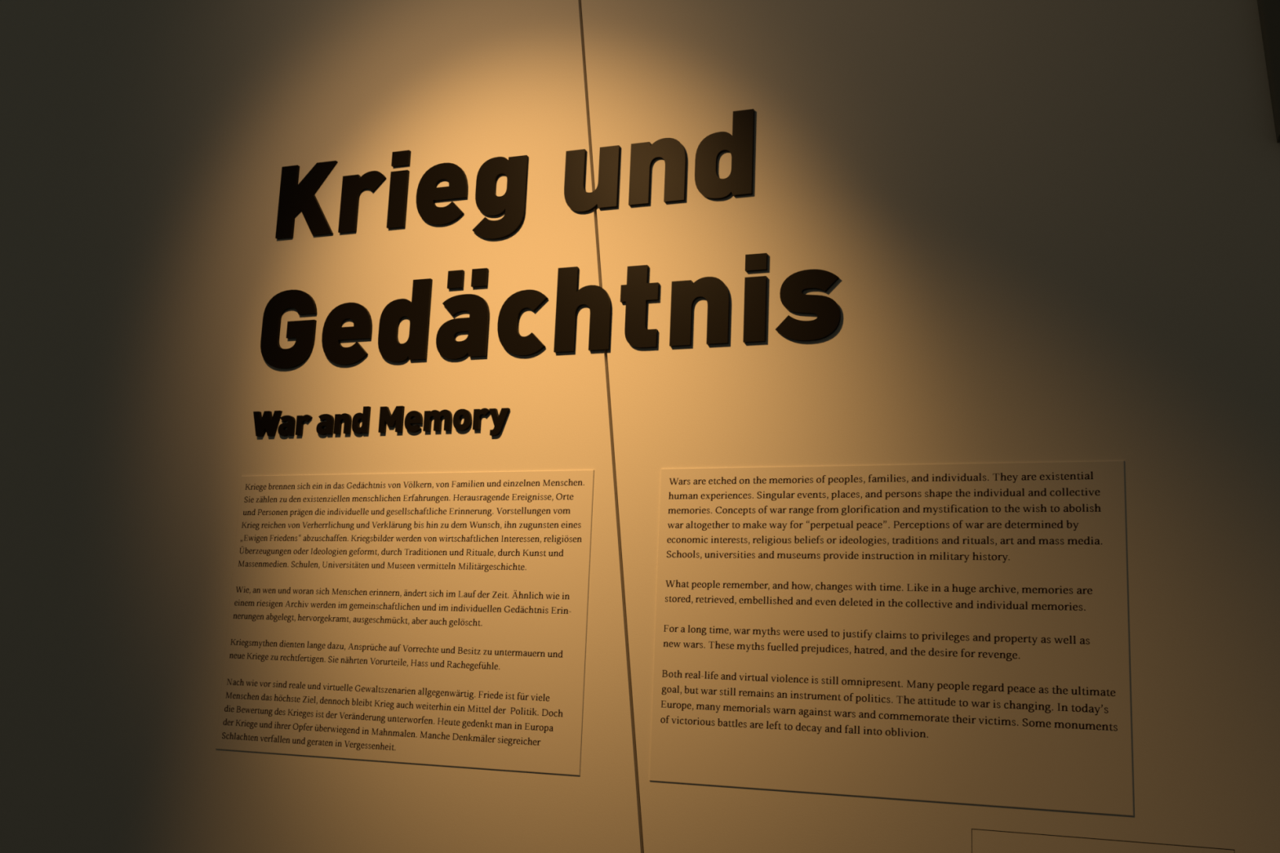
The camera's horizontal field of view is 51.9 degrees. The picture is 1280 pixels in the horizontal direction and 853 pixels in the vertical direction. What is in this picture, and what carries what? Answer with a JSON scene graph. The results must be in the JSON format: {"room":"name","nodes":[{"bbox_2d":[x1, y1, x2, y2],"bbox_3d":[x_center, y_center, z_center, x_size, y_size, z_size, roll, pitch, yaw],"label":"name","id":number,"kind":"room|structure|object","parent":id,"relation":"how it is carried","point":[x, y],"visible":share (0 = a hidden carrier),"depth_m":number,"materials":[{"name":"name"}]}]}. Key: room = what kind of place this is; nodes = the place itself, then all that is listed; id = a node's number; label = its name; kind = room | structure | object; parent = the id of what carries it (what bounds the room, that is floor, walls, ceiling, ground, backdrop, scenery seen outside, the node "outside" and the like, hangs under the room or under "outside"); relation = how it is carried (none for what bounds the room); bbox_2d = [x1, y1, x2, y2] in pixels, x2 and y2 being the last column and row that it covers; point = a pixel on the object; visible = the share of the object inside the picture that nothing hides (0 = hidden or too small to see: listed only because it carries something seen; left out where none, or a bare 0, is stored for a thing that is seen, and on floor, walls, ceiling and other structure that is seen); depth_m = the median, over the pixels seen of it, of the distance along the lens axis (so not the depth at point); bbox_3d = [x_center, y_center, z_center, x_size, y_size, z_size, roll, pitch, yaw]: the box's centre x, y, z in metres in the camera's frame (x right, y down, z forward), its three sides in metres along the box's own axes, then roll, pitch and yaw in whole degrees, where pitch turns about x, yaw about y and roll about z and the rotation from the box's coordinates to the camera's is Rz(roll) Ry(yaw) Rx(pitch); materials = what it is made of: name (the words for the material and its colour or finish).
{"room":"museum","nodes":[
{"label":"museum","id":0,"kind":"room"},
{"bbox_2d":[0,0,1279,852],"bbox_3d":[-0.162,0.274,2.360,8.000,3.400,0.100,-2,-11,21],"label":"wall","id":1,"kind":"structure","parent":0,"point":[1049,230],"depth_m":2.33,"materials":[{"name":"paint"}]},
{"bbox_2d":[253,410,282,436],"bbox_3d":[-0.732,-0.005,2.578,0.064,0.049,0.007,-2,-11,21],"label":"raised letter","id":2,"kind":"object","parent":1,"relation":"attached to","point":[268,423],"visible":1,"depth_m":2.57,"materials":[{"name":"black plastic"}]},
{"bbox_2d":[277,415,295,436],"bbox_3d":[-0.688,-0.001,2.560,0.034,0.040,0.007,-2,-11,21],"label":"raised letter","id":3,"kind":"object","parent":1,"relation":"attached to","point":[291,425],"visible":1,"depth_m":2.56,"materials":[{"name":"black plastic"}]},
{"bbox_2d":[260,289,317,368],"bbox_3d":[-0.695,-0.193,2.601,0.123,0.160,0.007,-2,-11,21],"label":"raised letter","id":4,"kind":"object","parent":1,"relation":"attached to","point":[304,331],"visible":1,"depth_m":2.60,"materials":[{"name":"black plastic"}]},
{"bbox_2d":[295,414,312,435],"bbox_3d":[-0.651,-0.003,2.546,0.032,0.039,0.007,-2,-11,21],"label":"raised letter","id":5,"kind":"object","parent":1,"relation":"attached to","point":[300,420],"visible":1,"depth_m":2.54,"materials":[{"name":"black plastic"}]},
{"bbox_2d":[275,160,337,239],"bbox_3d":[-0.669,-0.456,2.643,0.133,0.152,0.007,-2,-11,21],"label":"raised letter","id":6,"kind":"object","parent":1,"relation":"attached to","point":[295,198],"visible":1,"depth_m":2.64,"materials":[{"name":"black plastic"}]},
{"bbox_2d":[315,413,333,435],"bbox_3d":[-0.605,-0.004,2.528,0.034,0.040,0.007,-2,-11,21],"label":"raised letter","id":7,"kind":"object","parent":1,"relation":"attached to","point":[329,424],"visible":1,"depth_m":2.52,"materials":[{"name":"black plastic"}]},
{"bbox_2d":[333,413,351,434],"bbox_3d":[-0.568,-0.005,2.514,0.034,0.039,0.007,-2,-11,21],"label":"raised letter","id":8,"kind":"object","parent":1,"relation":"attached to","point":[339,418],"visible":1,"depth_m":2.51,"materials":[{"name":"black plastic"}]},
{"bbox_2d":[321,302,372,365],"bbox_3d":[-0.568,-0.180,2.549,0.109,0.124,0.007,-2,-11,21],"label":"raised letter","id":9,"kind":"object","parent":1,"relation":"attached to","point":[333,333],"visible":1,"depth_m":2.54,"materials":[{"name":"black plastic"}]},
{"bbox_2d":[351,406,370,434],"bbox_3d":[-0.531,-0.012,2.501,0.034,0.052,0.007,-2,-11,21],"label":"raised letter","id":10,"kind":"object","parent":1,"relation":"attached to","point":[365,416],"visible":1,"depth_m":2.50,"materials":[{"name":"black plastic"}]},
{"bbox_2d":[337,170,386,233],"bbox_3d":[-0.547,-0.444,2.594,0.097,0.121,0.007,-2,-11,21],"label":"raised letter","id":11,"kind":"object","parent":1,"relation":"attached to","point":[353,185],"visible":1,"depth_m":2.60,"materials":[{"name":"black plastic"}]},
{"bbox_2d":[377,405,404,432],"bbox_3d":[-0.468,-0.013,2.477,0.049,0.049,0.007,-2,-11,21],"label":"raised letter","id":12,"kind":"object","parent":1,"relation":"attached to","point":[396,419],"visible":1,"depth_m":2.47,"materials":[{"name":"black plastic"}]},
{"bbox_2d":[386,150,411,228],"bbox_3d":[-0.471,-0.463,2.568,0.038,0.156,0.007,-2,-11,21],"label":"raised letter","id":13,"kind":"object","parent":1,"relation":"attached to","point":[399,180],"visible":1,"depth_m":2.56,"materials":[{"name":"black plastic"}]},
{"bbox_2d":[215,470,594,775],"bbox_3d":[-0.442,0.343,2.399,0.750,0.522,0.002,-2,-11,21],"label":"text panel","id":14,"kind":"object","parent":1,"relation":"attached to","point":[437,619],"visible":1,"depth_m":2.39,"materials":[{"name":"laminate"}]},
{"bbox_2d":[377,278,432,362],"bbox_3d":[-0.450,-0.201,2.507,0.106,0.160,0.007,-2,-11,21],"label":"raised letter","id":15,"kind":"object","parent":1,"relation":"attached to","point":[417,310],"visible":1,"depth_m":2.50,"materials":[{"name":"black plastic"}]},
{"bbox_2d":[404,410,422,432],"bbox_3d":[-0.423,-0.009,2.459,0.035,0.040,0.007,-2,-11,21],"label":"raised letter","id":16,"kind":"object","parent":1,"relation":"attached to","point":[409,421],"visible":1,"depth_m":2.46,"materials":[{"name":"black plastic"}]},
{"bbox_2d":[422,409,452,431],"bbox_3d":[-0.375,-0.011,2.441,0.056,0.039,0.007,-2,-11,21],"label":"raised letter","id":17,"kind":"object","parent":1,"relation":"attached to","point":[428,415],"visible":1,"depth_m":2.44,"materials":[{"name":"black plastic"}]},
{"bbox_2d":[416,162,467,225],"bbox_3d":[-0.381,-0.447,2.530,0.109,0.124,0.007,-2,-11,21],"label":"raised letter","id":18,"kind":"object","parent":1,"relation":"attached to","point":[427,193],"visible":1,"depth_m":2.53,"materials":[{"name":"black plastic"}]},
{"bbox_2d":[453,408,471,431],"bbox_3d":[-0.327,-0.012,2.422,0.036,0.040,0.007,-2,-11,21],"label":"raised letter","id":19,"kind":"object","parent":1,"relation":"attached to","point":[457,416],"visible":1,"depth_m":2.42,"materials":[{"name":"black plastic"}]},
{"bbox_2d":[435,267,489,359],"bbox_3d":[-0.331,-0.210,2.463,0.106,0.172,0.007,-2,-11,21],"label":"raised letter","id":20,"kind":"object","parent":1,"relation":"attached to","point":[477,325],"visible":1,"depth_m":2.46,"materials":[{"name":"black plastic"}]},
{"bbox_2d":[472,408,489,430],"bbox_3d":[-0.290,-0.014,2.408,0.032,0.039,0.007,-2,-11,21],"label":"raised letter","id":21,"kind":"object","parent":1,"relation":"attached to","point":[477,413],"visible":1,"depth_m":2.41,"materials":[{"name":"black plastic"}]},
{"bbox_2d":[488,408,509,435],"bbox_3d":[-0.257,-0.008,2.394,0.039,0.050,0.007,-2,-11,21],"label":"raised letter","id":22,"kind":"object","parent":1,"relation":"attached to","point":[499,420],"visible":1,"depth_m":2.39,"materials":[{"name":"black plastic"}]},
{"bbox_2d":[472,155,528,239],"bbox_3d":[-0.264,-0.432,2.481,0.106,0.162,0.007,-2,-11,21],"label":"raised letter","id":23,"kind":"object","parent":1,"relation":"attached to","point":[513,202],"visible":1,"depth_m":2.48,"materials":[{"name":"black plastic"}]},
{"bbox_2d":[497,289,547,355],"bbox_3d":[-0.217,-0.190,2.415,0.097,0.124,0.007,-2,-11,21],"label":"raised letter","id":24,"kind":"object","parent":1,"relation":"attached to","point":[509,337],"visible":1,"depth_m":2.42,"materials":[{"name":"black plastic"}]},
{"bbox_2d":[553,266,611,352],"bbox_3d":[-0.102,-0.213,2.375,0.106,0.158,0.007,-2,-11,21],"label":"raised letter","id":25,"kind":"object","parent":1,"relation":"attached to","point":[570,299],"visible":1,"depth_m":2.37,"materials":[{"name":"black plastic"}]},
{"bbox_2d":[564,145,620,212],"bbox_3d":[-0.089,-0.454,2.418,0.106,0.121,0.007,-2,-11,21],"label":"raised letter","id":26,"kind":"object","parent":1,"relation":"attached to","point":[606,193],"visible":1,"depth_m":2.41,"materials":[{"name":"black plastic"}]},
{"bbox_2d":[620,264,659,348],"bbox_3d":[-0.001,-0.213,2.336,0.071,0.151,0.007,-2,-11,21],"label":"raised letter","id":27,"kind":"object","parent":1,"relation":"attached to","point":[637,291],"visible":1,"depth_m":2.33,"materials":[{"name":"black plastic"}]},
{"bbox_2d":[628,137,686,206],"bbox_3d":[0.032,-0.461,2.372,0.106,0.121,0.007,-2,-11,21],"label":"raised letter","id":28,"kind":"object","parent":1,"relation":"attached to","point":[642,155],"visible":1,"depth_m":2.37,"materials":[{"name":"black plastic"}]},
{"bbox_2d":[669,276,729,346],"bbox_3d":[0.104,-0.201,2.292,0.106,0.121,0.007,-2,-11,21],"label":"raised letter","id":29,"kind":"object","parent":1,"relation":"attached to","point":[684,294],"visible":1,"depth_m":2.29,"materials":[{"name":"black plastic"}]},
{"bbox_2d":[694,108,755,199],"bbox_3d":[0.149,-0.481,2.331,0.106,0.160,0.007,-2,-11,21],"label":"raised letter","id":30,"kind":"object","parent":1,"relation":"attached to","point":[740,144],"visible":1,"depth_m":2.32,"materials":[{"name":"black plastic"}]},
{"bbox_2d":[742,253,768,342],"bbox_3d":[0.199,-0.221,2.260,0.038,0.156,0.007,-2,-11,21],"label":"raised letter","id":31,"kind":"object","parent":1,"relation":"attached to","point":[755,287],"visible":1,"depth_m":2.25,"materials":[{"name":"black plastic"}]},
{"bbox_2d":[775,269,840,341],"bbox_3d":[0.284,-0.205,2.224,0.111,0.124,0.007,-2,-11,21],"label":"raised letter","id":32,"kind":"object","parent":1,"relation":"attached to","point":[828,312],"visible":1,"depth_m":2.22,"materials":[{"name":"black plastic"}]},
{"bbox_2d":[648,460,1133,816],"bbox_3d":[0.376,0.319,2.086,0.750,0.522,0.002,-2,-11,21],"label":"text panel","id":33,"kind":"object","parent":1,"relation":"attached to","point":[940,633],"visible":1,"depth_m":2.07,"materials":[{"name":"laminate"}]},
{"bbox_2d":[972,829,1234,852],"bbox_3d":[0.661,0.849,1.877,0.361,0.498,0.014,-2,-11,21],"label":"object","id":34,"kind":"object","parent":1,"relation":"attached to","point":[983,841],"visible":1,"depth_m":1.94,"materials":[{"name":"paint"}]},
{"bbox_2d":[1257,0,1279,142],"bbox_3d":[1.208,-0.848,1.981,0.608,0.824,0.030,-2,-11,21],"label":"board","id":35,"kind":"object","parent":1,"relation":"attached to","point":[1268,10],"visible":1,"depth_m":2.01,"materials":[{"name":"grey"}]}
]}

